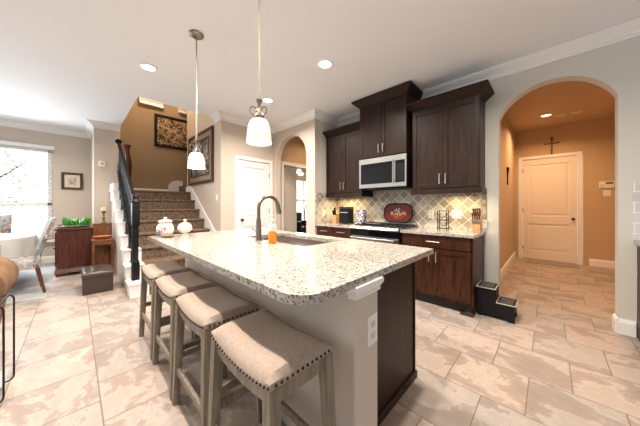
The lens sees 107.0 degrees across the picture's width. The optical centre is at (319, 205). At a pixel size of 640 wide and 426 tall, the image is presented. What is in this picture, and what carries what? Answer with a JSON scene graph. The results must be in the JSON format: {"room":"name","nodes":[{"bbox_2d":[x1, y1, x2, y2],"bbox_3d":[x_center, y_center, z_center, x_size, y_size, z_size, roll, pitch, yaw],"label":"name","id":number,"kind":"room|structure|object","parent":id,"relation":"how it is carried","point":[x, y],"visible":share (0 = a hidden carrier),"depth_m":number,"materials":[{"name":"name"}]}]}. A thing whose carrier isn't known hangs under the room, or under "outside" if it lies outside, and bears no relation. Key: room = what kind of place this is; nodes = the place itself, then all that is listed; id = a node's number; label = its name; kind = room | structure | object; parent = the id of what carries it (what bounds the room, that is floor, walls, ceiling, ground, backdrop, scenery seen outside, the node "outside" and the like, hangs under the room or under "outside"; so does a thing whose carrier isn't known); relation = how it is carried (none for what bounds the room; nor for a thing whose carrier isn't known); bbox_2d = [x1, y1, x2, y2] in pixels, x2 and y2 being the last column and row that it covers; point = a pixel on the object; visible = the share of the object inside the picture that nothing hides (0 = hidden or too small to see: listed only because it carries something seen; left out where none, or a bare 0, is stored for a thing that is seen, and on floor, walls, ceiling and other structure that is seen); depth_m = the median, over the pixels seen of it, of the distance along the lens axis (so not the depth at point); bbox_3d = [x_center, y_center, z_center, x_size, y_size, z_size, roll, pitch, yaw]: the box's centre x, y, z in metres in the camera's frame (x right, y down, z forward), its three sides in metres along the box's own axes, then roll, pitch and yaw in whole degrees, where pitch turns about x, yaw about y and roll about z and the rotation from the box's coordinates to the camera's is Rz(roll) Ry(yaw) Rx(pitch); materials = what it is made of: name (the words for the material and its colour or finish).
{"room":"kitchen","nodes":[
{"label":"kitchen","id":0,"kind":"room"},
{"bbox_2d":[0,126,90,256],"bbox_3d":[-6.192,-0.230,4.637,0.150,2.860,3.260,0,0,44],"label":"wall","id":1,"kind":"structure","parent":0,"point":[72,154],"depth_m":5.16,"materials":[{"name":"beige paint"}]},
{"bbox_2d":[0,145,54,241],"bbox_3d":[-6.358,-0.220,4.380,0.170,1.960,1.980,0,0,44],"label":"window","id":2,"kind":"structure","parent":1,"relation":"in","point":[49,177],"depth_m":5.00,"materials":[{"name":"white"}]},
{"bbox_2d":[0,140,54,238],"bbox_3d":[-6.311,-0.290,4.363,0.070,1.940,1.900,0,0,44],"label":"window blind","id":3,"kind":"object","parent":2,"relation":"attached to","point":[2,142],"visible":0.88,"depth_m":4.79,"materials":[{"name":"white plastic"}]},
{"bbox_2d":[0,119,89,138],"bbox_3d":[-6.240,-1.604,4.405,0.105,0.112,2.860,0,0,44],"label":"trim","id":4,"kind":"structure","parent":1,"relation":"attached to","point":[3,122],"depth_m":4.91,"materials":[{"name":"white paint"}]},
{"bbox_2d":[40,256,54,263],"bbox_3d":[-6.271,1.130,4.435,0.018,0.140,2.860,0,0,44],"label":"baseboard","id":5,"kind":"structure","parent":1,"relation":"attached to","point":[48,259],"depth_m":4.99,"materials":[{"name":"white wood"}]},
{"bbox_2d":[61,172,82,189],"bbox_3d":[-5.479,-0.550,5.241,0.035,0.370,0.330,0,0,44],"label":"framed picture","id":6,"kind":"object","parent":1,"relation":"attached to","point":[73,181],"visible":1,"depth_m":5.24,"materials":[{"name":"beige wood"}]},
{"bbox_2d":[68,177,75,184],"bbox_3d":[-5.483,-0.550,5.245,0.002,0.170,0.130,0,0,44],"label":"artwork","id":7,"kind":"object","parent":6,"relation":"attached to","point":[71,180],"depth_m":5.24},
{"bbox_2d":[85,119,93,138],"bbox_3d":[-4.869,-1.604,4.995,1.255,0.112,0.105,0,0,44],"label":"trim","id":8,"kind":"structure","parent":1,"relation":"attached to","point":[89,128],"depth_m":4.94,"materials":[{"name":"white"}]},
{"bbox_2d":[91,128,119,225],"bbox_3d":[-4.731,-0.230,5.213,1.150,2.860,0.400,0,0,44],"label":"wall pier","id":9,"kind":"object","parent":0,"point":[104,148],"visible":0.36,"depth_m":4.79,"materials":[{"name":"beige paint"}]},
{"bbox_2d":[98,161,104,166],"bbox_3d":[-4.367,-0.840,4.747,0.022,0.110,0.105,0,0,44],"label":"thermostat","id":10,"kind":"object","parent":9,"relation":"attached to","point":[100,163],"visible":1,"depth_m":4.74,"materials":[{"name":"white plastic"}]},
{"bbox_2d":[87,119,120,131],"bbox_3d":[-4.316,-1.604,4.739,0.105,0.112,0.505,0,0,44],"label":"trim","id":11,"kind":"structure","parent":9,"relation":"attached to","point":[96,124],"depth_m":4.75,"materials":[{"name":"white"}]},
{"bbox_2d":[118,97,186,189],"bbox_3d":[-2.875,-1.300,5.241,2.680,5.000,2.460,0,0,44],"label":"wall","id":12,"kind":"structure","parent":0,"point":[153,167],"depth_m":5.69,"materials":[{"name":"brown paint"}]},
{"bbox_2d":[134,188,167,190],"bbox_3d":[-4.162,-0.359,5.609,0.018,0.110,0.960,0,0,44],"label":"baseboard","id":13,"kind":"structure","parent":12,"relation":"attached to","point":[134,188],"depth_m":5.72,"materials":[{"name":"white"}]},
{"bbox_2d":[139,97,163,108],"bbox_3d":[-4.035,-2.470,5.681,0.100,0.140,0.480,0,0,44],"label":"trim","id":14,"kind":"structure","parent":12,"relation":"attached to","point":[143,101],"depth_m":5.66,"materials":[{"name":"white"}]},
{"bbox_2d":[154,113,186,150],"bbox_3d":[-3.631,-1.855,6.146,0.035,0.790,1.110,0,0,44],"label":"framed picture","id":15,"kind":"object","parent":12,"relation":"attached to","point":[169,132],"visible":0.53,"depth_m":5.99,"materials":[{"name":"black paint"}]},
{"bbox_2d":[178,108,186,114],"bbox_3d":[-3.479,-2.470,6.256,0.100,0.140,0.440,0,0,44],"label":"trim","id":16,"kind":"structure","parent":12,"relation":"attached to","point":[180,110],"depth_m":6.15,"materials":[{"name":"white"}]},
{"bbox_2d":[187,110,217,230],"bbox_3d":[-2.450,-1.300,4.997,1.730,5.000,0.120,0,0,44],"label":"wall","id":17,"kind":"structure","parent":0,"point":[206,193],"depth_m":4.70,"materials":[{"name":"beige paint"}]},
{"bbox_2d":[188,125,213,185],"bbox_3d":[-2.502,-0.990,4.936,1.340,1.060,0.040,0,0,44],"label":"framed painting","id":18,"kind":"object","parent":17,"relation":"attached to","point":[205,137],"visible":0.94,"depth_m":4.74,"materials":[{"name":"brown wood"}]},
{"bbox_2d":[192,138,207,176],"bbox_3d":[-2.494,-0.990,4.945,0.980,0.700,0.012,0,0,44],"label":"artwork","id":19,"kind":"object","parent":18,"relation":"attached to","point":[203,142],"depth_m":4.81},
{"bbox_2d":[210,111,220,122],"bbox_3d":[-1.869,-1.604,4.279,0.345,0.112,0.105,0,0,44],"label":"trim","id":20,"kind":"structure","parent":17,"relation":"attached to","point":[215,116],"depth_m":4.29,"materials":[{"name":"white"}]},
{"bbox_2d":[218,120,272,230],"bbox_3d":[-1.438,-0.230,4.714,0.120,2.860,1.120,0,0,44],"label":"wall","id":21,"kind":"structure","parent":0,"point":[232,137],"depth_m":4.38,"materials":[{"name":"beige paint"}]},
{"bbox_2d":[218,111,272,133],"bbox_3d":[-1.393,-1.604,4.598,0.105,0.112,1.225,0,0,44],"label":"trim","id":22,"kind":"structure","parent":21,"relation":"attached to","point":[226,117],"depth_m":4.40,"materials":[{"name":"white"}]},
{"bbox_2d":[235,155,272,229],"bbox_3d":[-1.309,0.120,4.756,0.107,2.160,0.830,0,0,44],"label":"door","id":23,"kind":"structure","parent":21,"relation":"in","point":[253,180],"depth_m":4.73,"materials":[{"name":"white wood"}]},
{"bbox_2d":[281,136,305,168],"bbox_3d":[-0.003,-0.230,5.407,1.320,2.860,1.630,0,0,44],"label":"wall","id":24,"kind":"structure","parent":0,"point":[294,151],"depth_m":5.59,"materials":[{"name":"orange paint"}]},
{"bbox_2d":[284,168,296,231],"bbox_3d":[-0.768,0.144,5.821,0.042,2.088,0.780,0,0,22],"label":"door","id":25,"kind":"structure","parent":24,"relation":"in","point":[290,176],"depth_m":5.86,"materials":[{"name":"white wood"}]},
{"bbox_2d":[281,161,305,230],"bbox_3d":[-0.534,0.100,5.620,0.020,2.200,0.960,0,0,44],"label":"trim","id":26,"kind":"structure","parent":24,"relation":"attached to","point":[283,163],"depth_m":5.29,"materials":[{"name":"white wood"}]},
{"bbox_2d":[284,167,305,180],"bbox_3d":[-0.151,-0.230,7.901,5.200,2.860,5.250,0,0,44],"label":"wall","id":27,"kind":"structure","parent":0,"point":[303,177],"depth_m":10.61,"materials":[{"name":"beige paint"}]},
{"bbox_2d":[297,181,305,219],"bbox_3d":[-0.706,-0.220,10.766,0.120,1.860,1.400,0,0,44],"label":"window","id":28,"kind":"structure","parent":27,"relation":"in","point":[303,200],"depth_m":10.77,"materials":[{"name":"white"}]},
{"bbox_2d":[273,119,319,234],"bbox_3d":[-0.550,-0.230,4.718,1.390,2.860,0.120,0,0,44],"label":"wall","id":29,"kind":"structure","parent":0,"point":[309,131],"depth_m":4.32,"materials":[{"name":"beige paint"}]},
{"bbox_2d":[272,109,314,133],"bbox_3d":[-0.547,-1.604,4.559,1.375,0.112,0.105,0,0,44],"label":"trim","id":30,"kind":"structure","parent":29,"relation":"attached to","point":[309,115],"depth_m":4.49,"materials":[{"name":"white paint"}]},
{"bbox_2d":[0,0,639,131],"bbox_3d":[-1.982,-1.810,2.590,9.050,0.300,6.170,0,0,44],"label":"ceiling","id":31,"kind":"structure","parent":0,"point":[64,64],"depth_m":2.50,"materials":[{"name":"white paint"}]},
{"bbox_2d":[139,63,156,71],"bbox_3d":[-2.050,-1.657,2.829,0.176,0.019,0.176,0,0,44],"label":"recessed light","id":32,"kind":"object","parent":31,"relation":"in","point":[148,67],"visible":1,"depth_m":2.83,"materials":[{"name":"white"}]},
{"bbox_2d":[187,29,205,169],"bbox_3d":[-1.194,-1.012,2.290,0.160,1.295,0.160,0,0,44],"label":"pendant lamp","id":33,"kind":"object","parent":31,"relation":"hanging from","point":[196,160],"visible":1,"depth_m":2.26,"materials":[{"name":"white glass"}]},
{"bbox_2d":[246,0,271,145],"bbox_3d":[-0.388,-1.030,1.512,0.160,1.257,0.160,0,0,44],"label":"pendant lamp","id":34,"kind":"object","parent":31,"relation":"hanging from","point":[258,131],"visible":1,"depth_m":1.48,"materials":[{"name":"white glass"}]},
{"bbox_2d":[262,98,272,102],"bbox_3d":[-0.820,-1.657,3.713,0.176,0.019,0.176,0,0,44],"label":"recessed light","id":35,"kind":"object","parent":31,"relation":"in","point":[266,100],"visible":0.97,"depth_m":3.71,"materials":[{"name":"white"}]},
{"bbox_2d":[318,59,332,68],"bbox_3d":[0.059,-1.657,2.766,0.176,0.019,0.176,0,0,44],"label":"recessed light","id":36,"kind":"object","parent":31,"relation":"in","point":[325,63],"visible":1,"depth_m":2.76,"materials":[{"name":"white"}]},
{"bbox_2d":[0,252,639,425],"bbox_3d":[-0.347,1.250,3.813,10.600,0.100,11.400,0,0,44],"label":"floor","id":37,"kind":"structure","parent":0,"point":[81,360],"depth_m":1.79,"materials":[{"name":"tile"}]},
{"bbox_2d":[0,294,14,402],"bbox_3d":[-2.090,0.897,1.403,0.295,0.606,0.322,0,0,44],"label":"side table","id":38,"kind":"object","parent":37,"relation":"on","point":[4,373],"visible":1,"depth_m":1.43,"materials":[{"name":"black metal"}]},
{"bbox_2d":[0,257,18,323],"bbox_3d":[-3.008,0.740,1.586,0.970,0.920,1.200,0,0,44],"label":"armchair","id":39,"kind":"object","parent":37,"relation":"on","point":[9,271],"visible":0.92,"depth_m":1.91,"materials":[{"name":"brown leather"}]},
{"bbox_2d":[5,266,55,304],"bbox_3d":[-5.184,1.195,3.162,2.350,0.010,2.140,0,0,44],"label":"dining rug","id":40,"kind":"object","parent":37,"relation":"on","point":[27,287],"visible":0.6,"depth_m":3.55,"materials":[{"name":"grey fabric"}]},
{"bbox_2d":[0,214,11,232],"bbox_3d":[-5.824,0.676,4.170,0.611,1.028,0.476,0,0,44],"label":"dining chair","id":41,"kind":"object","parent":40,"relation":"on","point":[5,220],"visible":0.36,"depth_m":4.43,"materials":[{"name":"fabric"}]},
{"bbox_2d":[8,217,56,292],"bbox_3d":[-4.059,0.676,3.222,0.476,1.028,0.611,0,0,37],"label":"dining chair","id":42,"kind":"object","parent":40,"relation":"on","point":[27,262],"visible":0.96,"depth_m":3.23,"materials":[{"name":"fabric"}]},
{"bbox_3d":[-5.084,0.825,3.273,1.490,0.719,1.490,0,0,44],"label":"dining table","id":43,"kind":"object","parent":40,"relation":"on","visible":0},
{"bbox_2d":[0,233,41,262],"bbox_3d":[-5.086,0.694,3.261,1.624,0.472,1.624,0,0,44],"label":"tablecloth","id":44,"kind":"object","parent":43,"relation":"on","point":[12,245],"visible":0.7,"depth_m":3.45,"materials":[{"name":"fabric"}]},
{"bbox_2d":[53,224,92,276],"bbox_3d":[-4.782,0.794,4.606,1.380,0.812,0.494,0,0,44],"label":"sideboard","id":45,"kind":"object","parent":37,"relation":"on","point":[72,245],"visible":0.9,"depth_m":4.14,"materials":[{"name":"brown wood"}]},
{"bbox_2d":[62,217,90,226],"bbox_3d":[-4.472,0.293,4.366,0.336,0.190,0.378,0,0,44],"label":"centrepiece","id":46,"kind":"object","parent":45,"relation":"on","point":[86,221],"visible":1,"depth_m":4.29,"materials":[{"name":"green"}]},
{"bbox_2d":[81,264,113,294],"bbox_3d":[-3.217,1.035,3.423,0.490,0.310,0.328,0,0,44],"label":"storage ottoman","id":47,"kind":"object","parent":37,"relation":"on","point":[95,278],"visible":1,"depth_m":3.27,"materials":[{"name":"brown leather"}]},
{"bbox_2d":[90,223,113,269],"bbox_3d":[-3.877,0.757,4.223,0.445,0.885,0.297,0,0,44],"label":"seat","id":48,"kind":"object","parent":37,"relation":"on","point":[102,250],"visible":0.72,"depth_m":4.28,"materials":[{"name":"brown wood"}]},
{"bbox_2d":[92,235,110,238],"bbox_3d":[-3.841,0.552,4.170,0.216,0.052,0.256,0,0,44],"label":"shallow bowl","id":49,"kind":"object","parent":48,"relation":"on","point":[100,236],"visible":0.98,"depth_m":4.15,"materials":[{"name":"orange ceramic"}]},
{"bbox_2d":[101,207,105,222],"bbox_3d":[-3.986,0.169,4.365,0.080,0.292,0.079,0,0,44],"label":"candle holder","id":50,"kind":"object","parent":48,"relation":"on","point":[103,209],"visible":1,"depth_m":4.35,"materials":[{"name":"brown metal"}]},
{"bbox_2d":[109,181,214,298],"bbox_3d":[-2.677,0.275,4.957,3.020,1.850,2.453,0,0,44],"label":"staircase","id":51,"kind":"structure","parent":37,"relation":"on","point":[180,202],"depth_m":4.33,"materials":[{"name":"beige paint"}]},
{"bbox_2d":[115,139,140,280],"bbox_3d":[-3.187,-0.135,3.884,1.938,2.294,0.116,0,0,44],"label":"stair railing","id":52,"kind":"object","parent":51,"relation":"on","point":[130,203],"visible":0.99,"depth_m":3.52,"materials":[{"name":"black paint"}]},
{"bbox_2d":[124,144,131,177],"bbox_3d":[-4.034,-0.798,4.963,0.150,0.965,0.150,0,0,44],"label":"floor vase","id":53,"kind":"object","parent":51,"relation":"on","point":[127,146],"visible":0.59,"depth_m":4.93,"materials":[{"name":"brown"}]},
{"bbox_2d":[139,261,193,360],"bbox_3d":[-1.373,0.869,2.127,0.512,0.663,0.332,0,0,44],"label":"bar stool","id":54,"kind":"object","parent":37,"relation":"on","point":[150,273],"visible":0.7,"depth_m":2.07,"materials":[{"name":"grey wood"}]},
{"bbox_2d":[152,271,219,400],"bbox_3d":[-0.984,0.869,1.751,0.512,0.663,0.332,0,0,44],"label":"bar stool","id":55,"kind":"object","parent":37,"relation":"on","point":[168,288],"visible":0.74,"depth_m":1.69,"materials":[{"name":"grey wood"}]},
{"bbox_2d":[172,286,261,425],"bbox_3d":[-0.607,0.869,1.387,0.512,0.663,0.332,0,0,44],"label":"bar stool","id":56,"kind":"object","parent":37,"relation":"on","point":[203,311],"visible":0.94,"depth_m":1.30,"materials":[{"name":"beige fabric"}]},
{"bbox_2d":[207,310,335,425],"bbox_3d":[-0.219,0.869,1.011,0.512,0.663,0.332,0,0,44],"label":"bar stool","id":57,"kind":"object","parent":37,"relation":"on","point":[272,358],"visible":1,"depth_m":0.94,"materials":[{"name":"beige fabric"}]},
{"bbox_2d":[148,228,433,425],"bbox_3d":[-0.434,0.748,1.960,2.252,0.905,1.235,0,0,44],"label":"kitchen island","id":58,"kind":"object","parent":37,"relation":"on","point":[356,296],"visible":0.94,"depth_m":1.24,"materials":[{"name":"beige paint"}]},
{"bbox_2d":[148,228,433,304],"bbox_3d":[-0.436,0.311,1.962,2.245,0.033,1.235,0,0,44],"label":"island countertop","id":59,"kind":"structure","parent":58,"relation":"on","point":[291,274],"depth_m":1.31,"materials":[{"name":"stone"}]},
{"bbox_2d":[156,217,173,236],"bbox_3d":[-1.514,0.201,2.319,0.148,0.188,0.148,0,0,44],"label":"ceramic jar","id":60,"kind":"object","parent":59,"relation":"on","point":[165,227],"visible":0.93,"depth_m":2.27,"materials":[{"name":"white ceramic"}]},
{"bbox_2d":[177,219,191,235],"bbox_3d":[-1.341,0.213,2.353,0.132,0.164,0.132,0,0,44],"label":"candy jar","id":61,"kind":"object","parent":59,"relation":"on","point":[184,227],"visible":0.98,"depth_m":2.32,"materials":[{"name":"white ceramic"}]},
{"bbox_2d":[252,195,281,240],"bbox_3d":[-0.474,0.097,2.135,0.109,0.395,0.272,0,0,44],"label":"kitchen faucet","id":62,"kind":"object","parent":59,"relation":"on","point":[278,209],"visible":1,"depth_m":2.03,"materials":[{"name":"silver metal"}]},
{"bbox_2d":[268,215,276,243],"bbox_3d":[-0.379,0.183,1.889,0.067,0.224,0.067,0,0,44],"label":"soap bottle","id":63,"kind":"object","parent":59,"relation":"on","point":[272,235],"visible":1,"depth_m":1.86,"materials":[{"name":"orange plastic"}]},
{"bbox_2d":[367,312,376,346],"bbox_3d":[0.234,0.550,1.058,0.006,0.130,0.077,0,0,44],"label":"outlet plate","id":64,"kind":"object","parent":58,"relation":"attached to","point":[371,316],"depth_m":1.05,"materials":[{"name":"white plastic"}]},
{"bbox_2d":[297,212,305,232],"bbox_3d":[-0.812,0.725,9.304,0.900,0.950,0.750,0,0,44],"label":"armchair","id":65,"kind":"object","parent":37,"relation":"on","point":[300,223],"visible":0.36,"depth_m":8.93,"materials":[{"name":"black"}]},
{"bbox_2d":[317,226,351,238],"bbox_3d":[0.403,0.775,4.140,0.775,0.850,0.624,0,0,44],"label":"base cabinet","id":66,"kind":"object","parent":37,"relation":"on","point":[321,230],"visible":0.23,"depth_m":3.91,"materials":[{"name":"brown wood"}]},
{"bbox_2d":[315,222,354,227],"bbox_3d":[0.405,0.329,4.144,0.777,0.038,0.612,0,0,44],"label":"countertop","id":67,"kind":"structure","parent":66,"relation":"on","point":[330,224],"depth_m":3.97,"materials":[{"name":"beige stone"}]},
{"bbox_2d":[332,208,338,222],"bbox_3d":[0.301,0.170,4.340,0.090,0.281,0.169,0,0,44],"label":"knife block","id":68,"kind":"object","parent":67,"relation":"on","point":[335,218],"visible":0.9,"depth_m":4.29,"materials":[{"name":"brown wood"}]},
{"bbox_2d":[339,207,353,223],"bbox_3d":[0.464,0.164,4.192,0.200,0.292,0.166,0,0,44],"label":"black breadbox","id":69,"kind":"object","parent":67,"relation":"on","point":[345,213],"visible":0.99,"depth_m":4.13,"materials":[{"name":"black paint"}]},
{"bbox_2d":[356,210,365,222],"bbox_3d":[0.696,0.188,4.015,0.150,0.245,0.100,0,0,44],"label":"patterned canister","id":70,"kind":"object","parent":67,"relation":"on","point":[360,214],"visible":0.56,"depth_m":3.96,"materials":[{"name":"multicoloured ceramic"}]},
{"bbox_2d":[349,221,417,244],"bbox_3d":[0.942,0.718,3.568,0.785,0.925,0.670,0,0,44],"label":"gas range","id":71,"kind":"object","parent":37,"relation":"on","point":[384,232],"visible":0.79,"depth_m":3.35,"materials":[{"name":"black paint"}]},
{"bbox_2d":[350,235,398,243],"bbox_3d":[0.742,0.705,3.361,0.765,0.530,0.094,0,0,44],"label":"oven","id":72,"kind":"object","parent":71,"relation":"in","point":[375,238],"depth_m":3.30,"materials":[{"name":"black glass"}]},
{"bbox_2d":[384,203,412,222],"bbox_3d":[1.204,0.106,3.677,0.474,0.300,0.066,0,0,44],"label":"serving tray","id":73,"kind":"object","parent":71,"relation":"on","point":[393,212],"visible":1,"depth_m":3.66,"materials":[{"name":"red metal"}]},
{"bbox_2d":[402,233,483,317],"bbox_3d":[1.549,0.775,3.031,0.814,0.850,0.624,0,0,44],"label":"base cabinet","id":74,"kind":"object","parent":37,"relation":"on","point":[448,277],"visible":0.73,"depth_m":2.75,"materials":[{"name":"brown wood"}]},
{"bbox_2d":[400,227,485,238],"bbox_3d":[1.556,0.329,3.031,0.835,0.038,0.612,0,0,44],"label":"countertop","id":75,"kind":"structure","parent":74,"relation":"on","point":[461,233],"depth_m":2.88,"materials":[{"name":"beige stone"}]},
{"bbox_2d":[437,210,448,229],"bbox_3d":[1.620,0.185,3.122,0.121,0.250,0.091,0,0,44],"label":"wine rack","id":76,"kind":"object","parent":75,"relation":"on","point":[439,214],"visible":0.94,"depth_m":3.11,"materials":[{"name":"black metal"}]},
{"bbox_2d":[471,208,482,231],"bbox_3d":[1.886,0.166,2.850,0.090,0.288,0.169,0,0,44],"label":"knife block","id":77,"kind":"object","parent":75,"relation":"on","point":[476,222],"visible":1,"depth_m":2.81,"materials":[{"name":"brown wood"}]},
{"bbox_2d":[476,280,518,323],"bbox_3d":[1.939,1.039,2.595,0.345,0.321,0.255,0,0,44],"label":"step stool","id":78,"kind":"object","parent":37,"relation":"on","point":[489,302],"visible":1,"depth_m":2.54,"materials":[{"name":"black paint"}]},
{"bbox_2d":[526,259,579,268],"bbox_3d":[4.828,1.196,4.944,0.770,0.008,0.420,0,0,44],"label":"threshold","id":79,"kind":"object","parent":37,"relation":"on","point":[528,260],"visible":1,"depth_m":4.91,"materials":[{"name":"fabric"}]},
{"bbox_2d":[637,245,639,340],"bbox_3d":[3.135,0.775,1.537,1.228,0.850,0.568,0,0,44],"label":"base cabinet","id":80,"kind":"object","parent":37,"relation":"on","point":[638,247],"visible":0.99,"depth_m":2.11,"materials":[{"name":"brown wood"}]},
{"bbox_2d":[317,121,336,222],"bbox_3d":[0.491,-0.230,4.873,0.131,2.860,1.710,0,0,44],"label":"wall","id":81,"kind":"structure","parent":0,"point":[324,126],"depth_m":4.35,"materials":[{"name":"grey paint"}]},
{"bbox_2d":[315,192,325,222],"bbox_3d":[0.015,0.035,4.293,0.012,0.549,0.285,0,0,44],"label":"trim","id":82,"kind":"structure","parent":81,"relation":"attached to","point":[316,193],"depth_m":4.21,"materials":[{"name":"stone"}]},
{"bbox_2d":[315,109,337,126],"bbox_3d":[0.124,-1.604,4.341,0.105,0.112,0.725,0,0,44],"label":"trim","id":83,"kind":"structure","parent":81,"relation":"attached to","point":[319,115],"depth_m":4.32,"materials":[{"name":"white wood"}]},
{"bbox_2d":[337,36,639,336],"bbox_3d":[2.245,-0.230,2.884,5.180,2.860,0.152,0,0,44],"label":"wall","id":84,"kind":"structure","parent":0,"point":[615,68],"depth_m":2.43,"materials":[{"name":"grey paint"}]},
{"bbox_2d":[323,120,372,197],"bbox_3d":[0.510,-0.752,4.175,0.880,1.195,0.423,0,0,44],"label":"upper cabinet","id":85,"kind":"object","parent":84,"relation":"attached to","point":[343,142],"visible":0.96,"depth_m":4.10,"materials":[{"name":"brown wood"}]},
{"bbox_2d":[351,80,422,159],"bbox_3d":[1.020,-1.188,3.620,0.955,0.915,0.513,0,0,44],"label":"upper cabinet","id":86,"kind":"object","parent":84,"relation":"attached to","point":[386,129],"visible":0.97,"depth_m":3.43,"materials":[{"name":"brown wood"}]},
{"bbox_2d":[359,153,412,190],"bbox_3d":[1.030,-0.490,3.637,0.775,0.470,0.474,0,0,44],"label":"microwave","id":87,"kind":"object","parent":86,"relation":"attached to","point":[392,172],"visible":0.99,"depth_m":3.45,"materials":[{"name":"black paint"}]},
{"bbox_2d":[428,210,433,217],"bbox_3d":[1.594,0.115,3.402,0.072,0.115,0.008,0,0,44],"label":"wall outlet","id":88,"kind":"object","parent":84,"relation":"attached to","point":[430,212],"visible":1,"depth_m":3.40,"materials":[{"name":"white plastic"}]},
{"bbox_2d":[403,79,494,194],"bbox_3d":[1.639,-0.772,3.084,0.970,1.235,0.423,0,0,44],"label":"upper cabinet","id":89,"kind":"object","parent":84,"relation":"attached to","point":[448,127],"visible":1,"depth_m":2.94,"materials":[{"name":"brown wood"}]},
{"bbox_2d":[452,210,461,218],"bbox_3d":[1.830,0.110,3.173,0.115,0.115,0.010,0,0,44],"label":"light switch","id":90,"kind":"object","parent":84,"relation":"attached to","point":[457,214],"visible":1,"depth_m":3.17,"materials":[{"name":"white plastic"}]},
{"bbox_2d":[481,193,485,230],"bbox_3d":[2.050,0.068,2.974,0.055,0.483,0.012,0,0,44],"label":"trim","id":91,"kind":"structure","parent":84,"relation":"attached to","point":[483,195],"depth_m":2.97,"materials":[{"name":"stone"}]},
{"bbox_2d":[337,18,639,126],"bbox_3d":[1.841,-1.604,3.113,4.280,0.112,0.105,0,0,44],"label":"trim","id":92,"kind":"structure","parent":84,"relation":"attached to","point":[631,29],"depth_m":2.56,"materials":[{"name":"white wood"}]},
{"bbox_2d":[618,318,635,337],"bbox_3d":[2.848,1.130,2.200,0.102,0.140,0.018,0,0,44],"label":"baseboard","id":93,"kind":"structure","parent":84,"relation":"attached to","point":[625,327],"depth_m":2.19,"materials":[{"name":"white"}]},
{"bbox_2d":[500,113,614,269],"bbox_3d":[4.272,-0.265,3.541,2.620,2.930,3.610,0,0,44],"label":"wall","id":94,"kind":"structure","parent":0,"point":[595,138],"depth_m":4.72,"materials":[{"name":"orange paint"}]},
{"bbox_2d":[500,251,515,280],"bbox_3d":[3.381,1.130,4.319,0.018,0.140,3.490,0,0,44],"label":"baseboard","id":95,"kind":"structure","parent":94,"relation":"attached to","point":[508,263],"depth_m":4.45,"materials":[{"name":"white wood"}]},
{"bbox_2d":[518,161,518,256],"bbox_3d":[4.638,0.070,5.538,0.010,2.260,0.010,0,0,44],"label":"trim","id":96,"kind":"structure","parent":94,"relation":"attached to","point":[518,161],"depth_m":5.53,"materials":[{"name":"white"}]},
{"bbox_2d":[519,151,582,264],"bbox_3d":[4.994,0.040,5.181,1.000,2.320,0.108,0,0,44],"label":"door","id":97,"kind":"structure","parent":94,"relation":"in","point":[549,210],"depth_m":5.16,"materials":[{"name":"beige wood"}]},
{"bbox_2d":[544,137,559,153],"bbox_3d":[5.027,-1.300,5.143,0.246,0.410,0.017,0,0,44],"label":"wall cross","id":98,"kind":"object","parent":94,"relation":"attached to","point":[552,142],"visible":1,"depth_m":5.13,"materials":[{"name":"brown wood"}]},
{"bbox_2d":[589,259,614,268],"bbox_3d":[5.854,1.130,4.343,1.220,0.140,0.018,0,0,44],"label":"baseboard","id":99,"kind":"structure","parent":94,"relation":"attached to","point":[592,262],"depth_m":4.64,"materials":[{"name":"white wood"}]},
{"bbox_2d":[599,181,614,187],"bbox_3d":[5.574,-0.415,4.608,0.190,0.130,0.026,0,0,44],"label":"alarm keypad","id":100,"kind":"object","parent":94,"relation":"attached to","point":[604,184],"visible":1,"depth_m":4.59,"materials":[{"name":"white plastic"}]},
{"bbox_2d":[603,190,610,195],"bbox_3d":[5.583,-0.250,4.610,0.100,0.115,0.010,0,0,44],"label":"light switch","id":101,"kind":"object","parent":94,"relation":"attached to","point":[605,192],"visible":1,"depth_m":4.61,"materials":[{"name":"white plastic"}]},
{"bbox_2d":[612,313,617,332],"bbox_3d":[2.853,1.130,2.292,0.018,0.140,0.158,0,0,44],"label":"baseboard","id":102,"kind":"object","parent":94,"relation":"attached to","point":[614,317],"visible":1,"depth_m":2.27,"materials":[{"name":"white"}]},
{"bbox_2d":[506,81,614,132],"bbox_3d":[4.272,-1.770,3.541,2.620,0.100,3.610,0,0,44],"label":"ceiling","id":103,"kind":"structure","parent":0,"point":[595,102],"depth_m":4.10,"materials":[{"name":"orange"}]},
{"bbox_3d":[-0.144,-1.710,7.894,5.220,0.100,5.250,0,0,44],"label":"ceiling","id":104,"kind":"structure","parent":0,"visible":0},
{"bbox_2d":[297,168,305,175],"bbox_3d":[-0.685,-1.380,8.660,1.212,0.560,1.185,0,0,44],"label":"ceiling fan","id":105,"kind":"object","parent":104,"relation":"hanging from","point":[300,172],"visible":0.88,"depth_m":8.55,"materials":[{"name":"white plastic"}]},
{"label":"outside","id":106,"kind":"structure","parent":0,"visible":0},
{"bbox_3d":[-9.598,1.410,7.192,8.200,0.180,15.000,0,0,44],"label":"lawn","id":107,"kind":"structure","parent":106,"visible":0},
{"bbox_2d":[0,149,35,214],"bbox_3d":[-8.837,-0.202,6.161,1.828,3.057,1.770,0,0,18],"label":"tree","id":108,"kind":"object","parent":107,"relation":"on","point":[7,172],"visible":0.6,"depth_m":6.55,"materials":[{"name":"beige plant"}]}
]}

